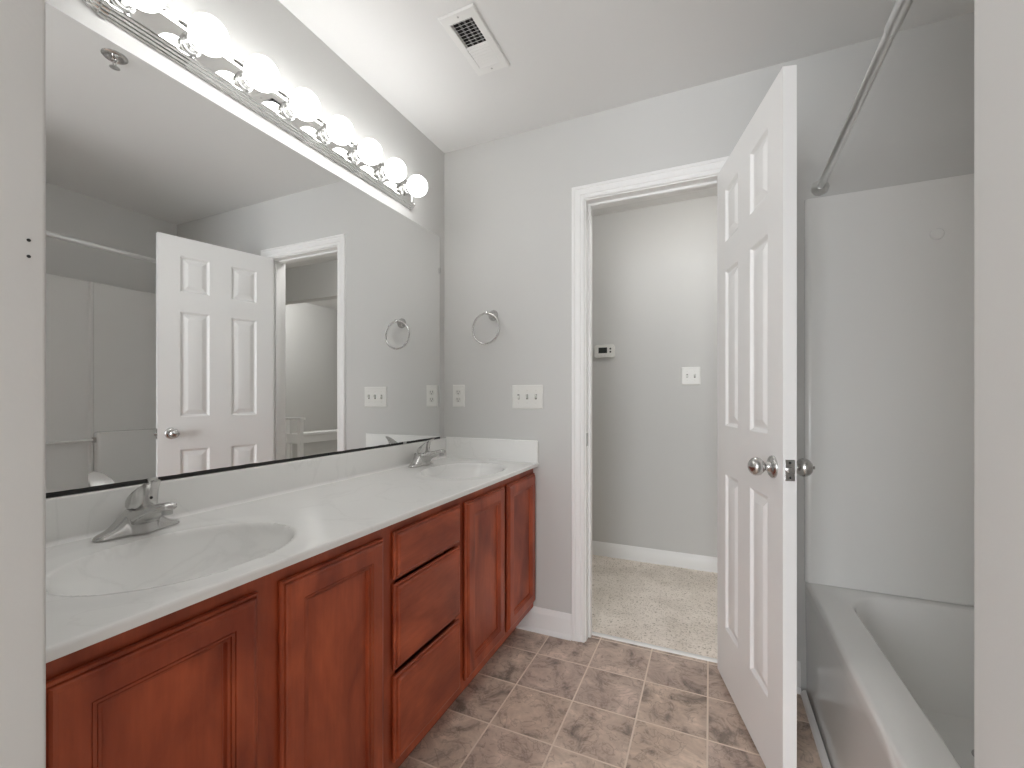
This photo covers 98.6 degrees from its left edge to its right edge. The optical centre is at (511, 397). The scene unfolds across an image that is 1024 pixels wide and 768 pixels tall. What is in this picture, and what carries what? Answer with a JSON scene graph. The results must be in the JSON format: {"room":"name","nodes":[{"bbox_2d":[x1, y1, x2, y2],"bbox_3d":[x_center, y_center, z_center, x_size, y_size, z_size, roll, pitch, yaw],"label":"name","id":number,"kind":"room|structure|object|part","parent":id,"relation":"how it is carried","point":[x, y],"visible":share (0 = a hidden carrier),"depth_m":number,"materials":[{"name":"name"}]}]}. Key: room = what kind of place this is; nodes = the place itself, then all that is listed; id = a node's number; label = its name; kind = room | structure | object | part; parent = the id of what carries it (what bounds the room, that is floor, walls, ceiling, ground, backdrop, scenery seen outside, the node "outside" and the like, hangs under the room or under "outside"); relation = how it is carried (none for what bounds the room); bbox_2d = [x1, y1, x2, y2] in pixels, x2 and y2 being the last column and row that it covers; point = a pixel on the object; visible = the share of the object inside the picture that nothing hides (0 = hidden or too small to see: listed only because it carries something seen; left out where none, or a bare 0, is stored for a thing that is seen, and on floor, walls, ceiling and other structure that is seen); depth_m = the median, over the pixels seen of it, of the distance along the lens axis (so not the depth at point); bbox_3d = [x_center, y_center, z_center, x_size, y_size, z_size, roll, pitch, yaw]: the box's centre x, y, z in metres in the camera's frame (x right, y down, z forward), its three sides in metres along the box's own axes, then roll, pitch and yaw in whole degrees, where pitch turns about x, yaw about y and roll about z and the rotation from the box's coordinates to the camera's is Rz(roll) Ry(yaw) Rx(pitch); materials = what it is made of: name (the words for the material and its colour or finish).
{"room":"bathroom","nodes":[
{"label":"bathroom","id":0,"kind":"room"},
{"bbox_2d":[46,0,443,497],"bbox_3d":[-0.773,-0.088,1.562,0.100,2.438,2.017,0,0,24],"label":"wall","id":1,"kind":"structure","parent":0,"point":[267,28],"depth_m":1.55,"materials":[{"name":"white paint"}]},
{"bbox_2d":[46,3,440,497],"bbox_3d":[-0.732,-0.313,1.519,0.011,1.055,1.732,0,0,24],"label":"wall mirror","id":2,"kind":"object","parent":1,"relation":"attached to","point":[219,298],"visible":0.92,"depth_m":1.23,"materials":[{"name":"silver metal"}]},
{"bbox_2d":[46,438,445,542],"bbox_3d":[-0.718,0.271,1.538,0.019,0.112,1.784,0,0,24],"label":"backsplash","id":3,"kind":"structure","parent":1,"relation":"attached to","point":[67,516],"depth_m":1.26,"materials":[{"name":"stone"}]},
{"bbox_2d":[82,0,427,209],"bbox_3d":[-0.663,-0.953,1.515,0.139,0.132,1.220,0,0,24],"label":"vanity light","id":4,"kind":"object","parent":1,"relation":"attached to","point":[199,45],"visible":1,"depth_m":1.30,"materials":[{"name":"white glass"}]},
{"bbox_2d":[113,0,165,13],"bbox_3d":[-0.873,-0.953,1.028,0.124,0.092,0.092,0,0,24],"label":"bulb","id":5,"kind":"object","parent":4,"relation":"attached to","point":[119,6],"depth_m":1.04,"materials":[{"name":"white glass"}]},
{"bbox_2d":[180,13,229,56],"bbox_3d":[-0.812,-0.953,1.165,0.124,0.092,0.092,0,0,24],"label":"bulb","id":6,"kind":"object","parent":4,"relation":"attached to","point":[203,35],"depth_m":1.14,"materials":[{"name":"white glass"}]},
{"bbox_2d":[236,54,279,92],"bbox_3d":[-0.750,-0.953,1.303,0.124,0.092,0.092,0,0,24],"label":"bulb","id":7,"kind":"object","parent":4,"relation":"attached to","point":[258,74],"depth_m":1.28,"materials":[{"name":"white glass"}]},
{"bbox_2d":[281,88,319,120],"bbox_3d":[-0.688,-0.953,1.440,0.124,0.092,0.092,0,0,24],"label":"bulb","id":8,"kind":"object","parent":4,"relation":"attached to","point":[302,104],"depth_m":1.42,"materials":[{"name":"white glass"}]},
{"bbox_2d":[318,115,353,144],"bbox_3d":[-0.626,-0.953,1.578,0.124,0.092,0.092,0,0,24],"label":"bulb","id":9,"kind":"object","parent":4,"relation":"attached to","point":[338,130],"depth_m":1.55,"materials":[{"name":"white glass"}]},
{"bbox_2d":[350,138,381,164],"bbox_3d":[-0.565,-0.953,1.715,0.124,0.092,0.092,0,0,24],"label":"bulb","id":10,"kind":"object","parent":4,"relation":"attached to","point":[368,151],"depth_m":1.69,"materials":[{"name":"white glass"}]},
{"bbox_2d":[377,158,406,181],"bbox_3d":[-0.503,-0.953,1.853,0.124,0.092,0.092,0,0,24],"label":"bulb","id":11,"kind":"object","parent":4,"relation":"attached to","point":[394,170],"depth_m":1.83,"materials":[{"name":"white glass"}]},
{"bbox_2d":[400,175,427,196],"bbox_3d":[-0.441,-0.953,1.990,0.124,0.092,0.092,0,0,24],"label":"bulb","id":12,"kind":"object","parent":4,"relation":"attached to","point":[416,185],"depth_m":1.96,"materials":[{"name":"white glass"}]},
{"bbox_2d":[0,0,1023,767],"bbox_3d":[0.029,-0.088,0.304,2.396,2.438,0.378,0,0,24],"label":"wall","id":13,"kind":"structure","parent":0,"point":[998,24],"depth_m":0.35,"materials":[{"name":"white paint"}]},
{"bbox_2d":[399,554,822,767],"bbox_3d":[1.016,1.169,1.407,4.500,0.085,8.800,0,0,24],"label":"floor","id":14,"kind":"structure","parent":0,"point":[540,701],"depth_m":1.66,"materials":[{"name":"tile"}]},
{"bbox_2d":[46,469,534,767],"bbox_3d":[-0.485,0.732,1.433,0.528,0.800,1.784,0,0,24],"label":"vanity cabinet","id":15,"kind":"object","parent":14,"relation":"on","point":[347,655],"visible":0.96,"depth_m":0.97,"materials":[{"name":"brown wood"}]},
{"bbox_3d":[-0.538,0.675,0.693,0.020,0.619,0.297,0,0,24],"label":"door","id":16,"kind":"part","parent":15,"relation":"part of","materials":[{"name":"brown wood"}]},
{"bbox_3d":[-0.542,0.675,0.695,0.005,0.491,0.169,0,0,24],"label":"panel","id":17,"kind":"part","parent":15,"relation":"part of","materials":[{"name":"brown wood"}]},
{"bbox_2d":[46,437,538,662],"bbox_3d":[-0.480,0.325,1.431,0.540,0.234,1.784,0,0,24],"label":"countertop","id":18,"kind":"structure","parent":15,"relation":"on","point":[237,527],"depth_m":1.07,"materials":[{"name":"stone"}]},
{"bbox_2d":[92,479,179,541],"bbox_3d":[-0.845,0.250,1.037,0.168,0.127,0.152,0,0,-7],"label":"faucet","id":19,"kind":"object","parent":18,"relation":"on","point":[142,514],"visible":1,"depth_m":1.00,"materials":[{"name":"silver metal"}]},
{"bbox_3d":[-0.851,0.220,1.022,0.089,0.067,0.060,0,0,24],"label":"handle","id":20,"kind":"part","parent":19,"relation":"part of","materials":[{"name":"silver metal"}]},
{"bbox_2d":[408,439,445,467],"bbox_3d":[-0.391,0.250,2.048,0.168,0.127,0.152,0,0,-7],"label":"faucet","id":21,"kind":"object","parent":18,"relation":"on","point":[423,457],"visible":1,"depth_m":2.01,"materials":[{"name":"grey metal"}]},
{"bbox_3d":[-0.397,0.220,2.033,0.089,0.067,0.060,0,0,24],"label":"handle","id":22,"kind":"part","parent":21,"relation":"part of","materials":[{"name":"silver metal"}]},
{"bbox_3d":[-0.396,0.675,1.009,0.020,0.619,0.301,0,0,24],"label":"door","id":23,"kind":"part","parent":15,"relation":"part of","materials":[{"name":"brown wood"}]},
{"bbox_3d":[-0.400,0.675,1.011,0.005,0.491,0.173,0,0,24],"label":"panel","id":24,"kind":"part","parent":15,"relation":"part of","materials":[{"name":"brown wood"}]},
{"bbox_3d":[-0.247,0.868,1.340,0.020,0.232,0.338,0,0,24],"label":"drawer","id":25,"kind":"part","parent":15,"relation":"part of","materials":[{"name":"brown wood"}]},
{"bbox_3d":[-0.247,0.620,1.340,0.020,0.232,0.338,0,0,24],"label":"drawer","id":26,"kind":"part","parent":15,"relation":"part of","materials":[{"name":"brown wood"}]},
{"bbox_3d":[-0.247,0.427,1.340,0.020,0.129,0.338,0,0,24],"label":"drawer","id":27,"kind":"part","parent":15,"relation":"part of","materials":[{"name":"brown wood"}]},
{"bbox_3d":[-0.098,0.675,1.673,0.020,0.619,0.315,0,0,24],"label":"door","id":28,"kind":"part","parent":15,"relation":"part of","materials":[{"name":"brown wood"}]},
{"bbox_3d":[-0.102,0.675,1.675,0.005,0.491,0.187,0,0,24],"label":"panel","id":29,"kind":"part","parent":15,"relation":"part of","materials":[{"name":"brown wood"}]},
{"bbox_3d":[0.044,0.675,1.989,0.020,0.619,0.316,0,0,24],"label":"door","id":30,"kind":"part","parent":15,"relation":"part of","materials":[{"name":"brown wood"}]},
{"bbox_3d":[0.040,0.675,1.990,0.005,0.491,0.188,0,0,24],"label":"panel","id":31,"kind":"part","parent":15,"relation":"part of","materials":[{"name":"brown wood"}]},
{"bbox_2d":[805,582,973,767],"bbox_3d":[1.160,0.916,0.838,0.763,0.429,1.517,0,0,24],"label":"bathtub","id":32,"kind":"object","parent":14,"relation":"on","point":[890,678],"visible":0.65,"depth_m":1.40,"materials":[{"name":"white plastic"}]},
{"bbox_2d":[801,690,830,767],"bbox_3d":[0.798,1.120,0.988,0.017,0.022,1.501,0,0,24],"label":"trim","id":33,"kind":"structure","parent":32,"relation":"attached to","point":[822,753],"depth_m":1.47,"materials":[{"name":"white paint"}]},
{"bbox_2d":[278,0,973,215],"bbox_3d":[1.016,-1.357,1.407,4.500,0.100,8.800,0,0,24],"label":"ceiling","id":34,"kind":"structure","parent":0,"point":[567,59],"depth_m":1.63,"materials":[{"name":"white paint"}]},
{"bbox_2d":[437,3,509,75],"bbox_3d":[-0.132,-1.352,1.621,0.141,0.108,0.296,0,0,24],"label":"ceiling vent","id":35,"kind":"object","parent":34,"relation":"in","point":[466,27],"visible":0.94,"depth_m":1.63,"materials":[{"name":"white metal"}]},
{"bbox_3d":[-0.152,-1.317,1.631,0.007,0.002,0.217,0,0,24],"label":"damper blade","id":36,"kind":"part","parent":35,"relation":"part of","materials":[{"name":"grey metal"}]},
{"bbox_3d":[-0.132,-1.317,1.621,0.007,0.002,0.217,0,0,24],"label":"damper blade","id":37,"kind":"part","parent":35,"relation":"part of","materials":[{"name":"grey metal"}]},
{"bbox_3d":[-0.112,-1.317,1.613,0.007,0.002,0.217,0,0,24],"label":"damper blade","id":38,"kind":"part","parent":35,"relation":"part of","materials":[{"name":"grey metal"}]},
{"bbox_2d":[592,195,716,556],"bbox_3d":[1.624,-0.088,2.762,4.500,2.438,0.100,0,0,24],"label":"wall","id":39,"kind":"structure","parent":0,"point":[654,268],"depth_m":3.00,"materials":[{"name":"white paint"}]},
{"bbox_2d":[594,344,614,357],"bbox_3d":[0.657,-0.328,3.126,0.146,0.092,0.028,0,0,24],"label":"thermostat","id":40,"kind":"object","parent":39,"relation":"attached to","point":[600,351],"visible":1,"depth_m":3.11,"materials":[{"name":"white plastic"}]},
{"bbox_2d":[592,541,716,572],"bbox_3d":[0.643,1.081,3.141,2.200,0.100,0.012,0,0,24],"label":"baseboard","id":41,"kind":"structure","parent":39,"relation":"attached to","point":[633,553],"depth_m":2.99,"materials":[{"name":"white paint"}]},
{"bbox_2d":[682,367,700,384],"bbox_3d":[1.177,-0.143,2.898,0.116,0.117,0.019,0,0,24],"label":"light switch","id":42,"kind":"object","parent":39,"relation":"attached to","point":[690,375],"visible":1,"depth_m":2.90,"materials":[{"name":"white plastic"}]},
{"bbox_2d":[444,12,973,691],"bbox_3d":[0.800,-0.088,1.898,2.496,2.438,0.115,0,0,24],"label":"wall","id":43,"kind":"structure","parent":0,"point":[508,200],"depth_m":2.07,"materials":[{"name":"white paint"}]},
{"bbox_2d":[453,385,464,406],"bbox_3d":[-0.281,-0.009,2.316,0.073,0.117,0.009,0,0,24],"label":"wall outlet","id":44,"kind":"object","parent":43,"relation":"attached to","point":[458,390],"visible":1,"depth_m":2.31,"materials":[{"name":"white plastic"}]},
{"bbox_2d":[472,310,499,344],"bbox_3d":[-0.120,-0.353,2.213,0.161,0.182,0.073,0,0,24],"label":"towel ring","id":45,"kind":"object","parent":43,"relation":"attached to","point":[493,314],"visible":1,"depth_m":2.20,"materials":[{"name":"silver metal"}]},
{"bbox_3d":[-0.107,-0.417,2.207,0.055,0.055,0.073,0,0,24],"label":"post","id":46,"kind":"part","parent":45,"relation":"part of","materials":[{"name":"silver metal"}]},
{"bbox_2d":[512,385,542,408],"bbox_3d":[0.072,-0.004,2.152,0.164,0.117,0.019,0,0,24],"label":"light switch","id":47,"kind":"object","parent":43,"relation":"attached to","point":[523,396],"visible":1,"depth_m":2.15,"materials":[{"name":"white plastic"}]},
{"bbox_2d":[516,606,571,640],"bbox_3d":[0.151,1.074,2.115,0.280,0.115,0.022,0,0,24],"label":"baseboard","id":48,"kind":"structure","parent":43,"relation":"attached to","point":[553,623],"depth_m":2.10,"materials":[{"name":"white paint"}]},
{"bbox_2d":[572,156,728,642],"bbox_3d":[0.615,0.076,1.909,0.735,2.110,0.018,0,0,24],"label":"trim","id":49,"kind":"structure","parent":43,"relation":"attached to","point":[714,166],"depth_m":2.04,"materials":[{"name":"white paint"}]},
{"bbox_2d":[592,631,716,662],"bbox_3d":[0.653,1.128,1.991,0.605,0.007,0.028,0,0,24],"label":"trim","id":50,"kind":"structure","parent":43,"relation":"attached to","point":[665,649],"depth_m":1.99,"materials":[{"name":"white wood"}]},
{"bbox_2d":[717,65,814,767],"bbox_3d":[0.812,0.100,1.504,0.176,2.018,0.632,0,0,9],"label":"door","id":51,"kind":"structure","parent":43,"relation":"in","point":[758,466],"depth_m":1.36,"materials":[{"name":"white paint"}]},
{"bbox_3d":[0.720,0.199,1.275,0.068,0.065,0.065,0,0,9],"label":"knob","id":52,"kind":"part","parent":51,"relation":"part of","materials":[{"name":"silver metal"}]},
{"bbox_3d":[0.760,0.199,1.205,0.025,0.058,0.003,0,0,9],"label":"latch plate","id":53,"kind":"part","parent":51,"relation":"part of","materials":[{"name":"silver metal"}]},
{"bbox_3d":[0.824,0.199,1.258,0.074,0.065,0.065,0,0,9],"label":"knob","id":54,"kind":"part","parent":51,"relation":"part of","materials":[{"name":"silver metal"}]},
{"bbox_2d":[797,661,800,694],"bbox_3d":[1.028,1.074,1.721,0.170,0.115,0.022,0,0,24],"label":"baseboard","id":55,"kind":"structure","parent":43,"relation":"attached to","point":[798,662],"depth_m":1.69,"materials":[{"name":"white paint"}]},
{"bbox_2d":[811,0,912,195],"bbox_3d":[0.836,-0.795,0.984,0.059,0.059,1.525,0,0,26],"label":"shower rod","id":56,"kind":"object","parent":43,"relation":"attached to","point":[901,8],"visible":1,"depth_m":1.10,"materials":[{"name":"silver metal"}]},
{"bbox_3d":[1.480,-0.088,0.488,0.100,2.438,1.902,0,0,24],"label":"wall","id":57,"kind":"structure","parent":0,"visible":0},
{"bbox_2d":[804,174,973,605],"bbox_3d":[1.160,-0.026,0.839,0.767,1.453,1.522,0,0,24],"label":"shower surround","id":58,"kind":"object","parent":57,"relation":"attached to","point":[889,271],"visible":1,"depth_m":1.57,"materials":[{"name":"white plastic"}]}
]}

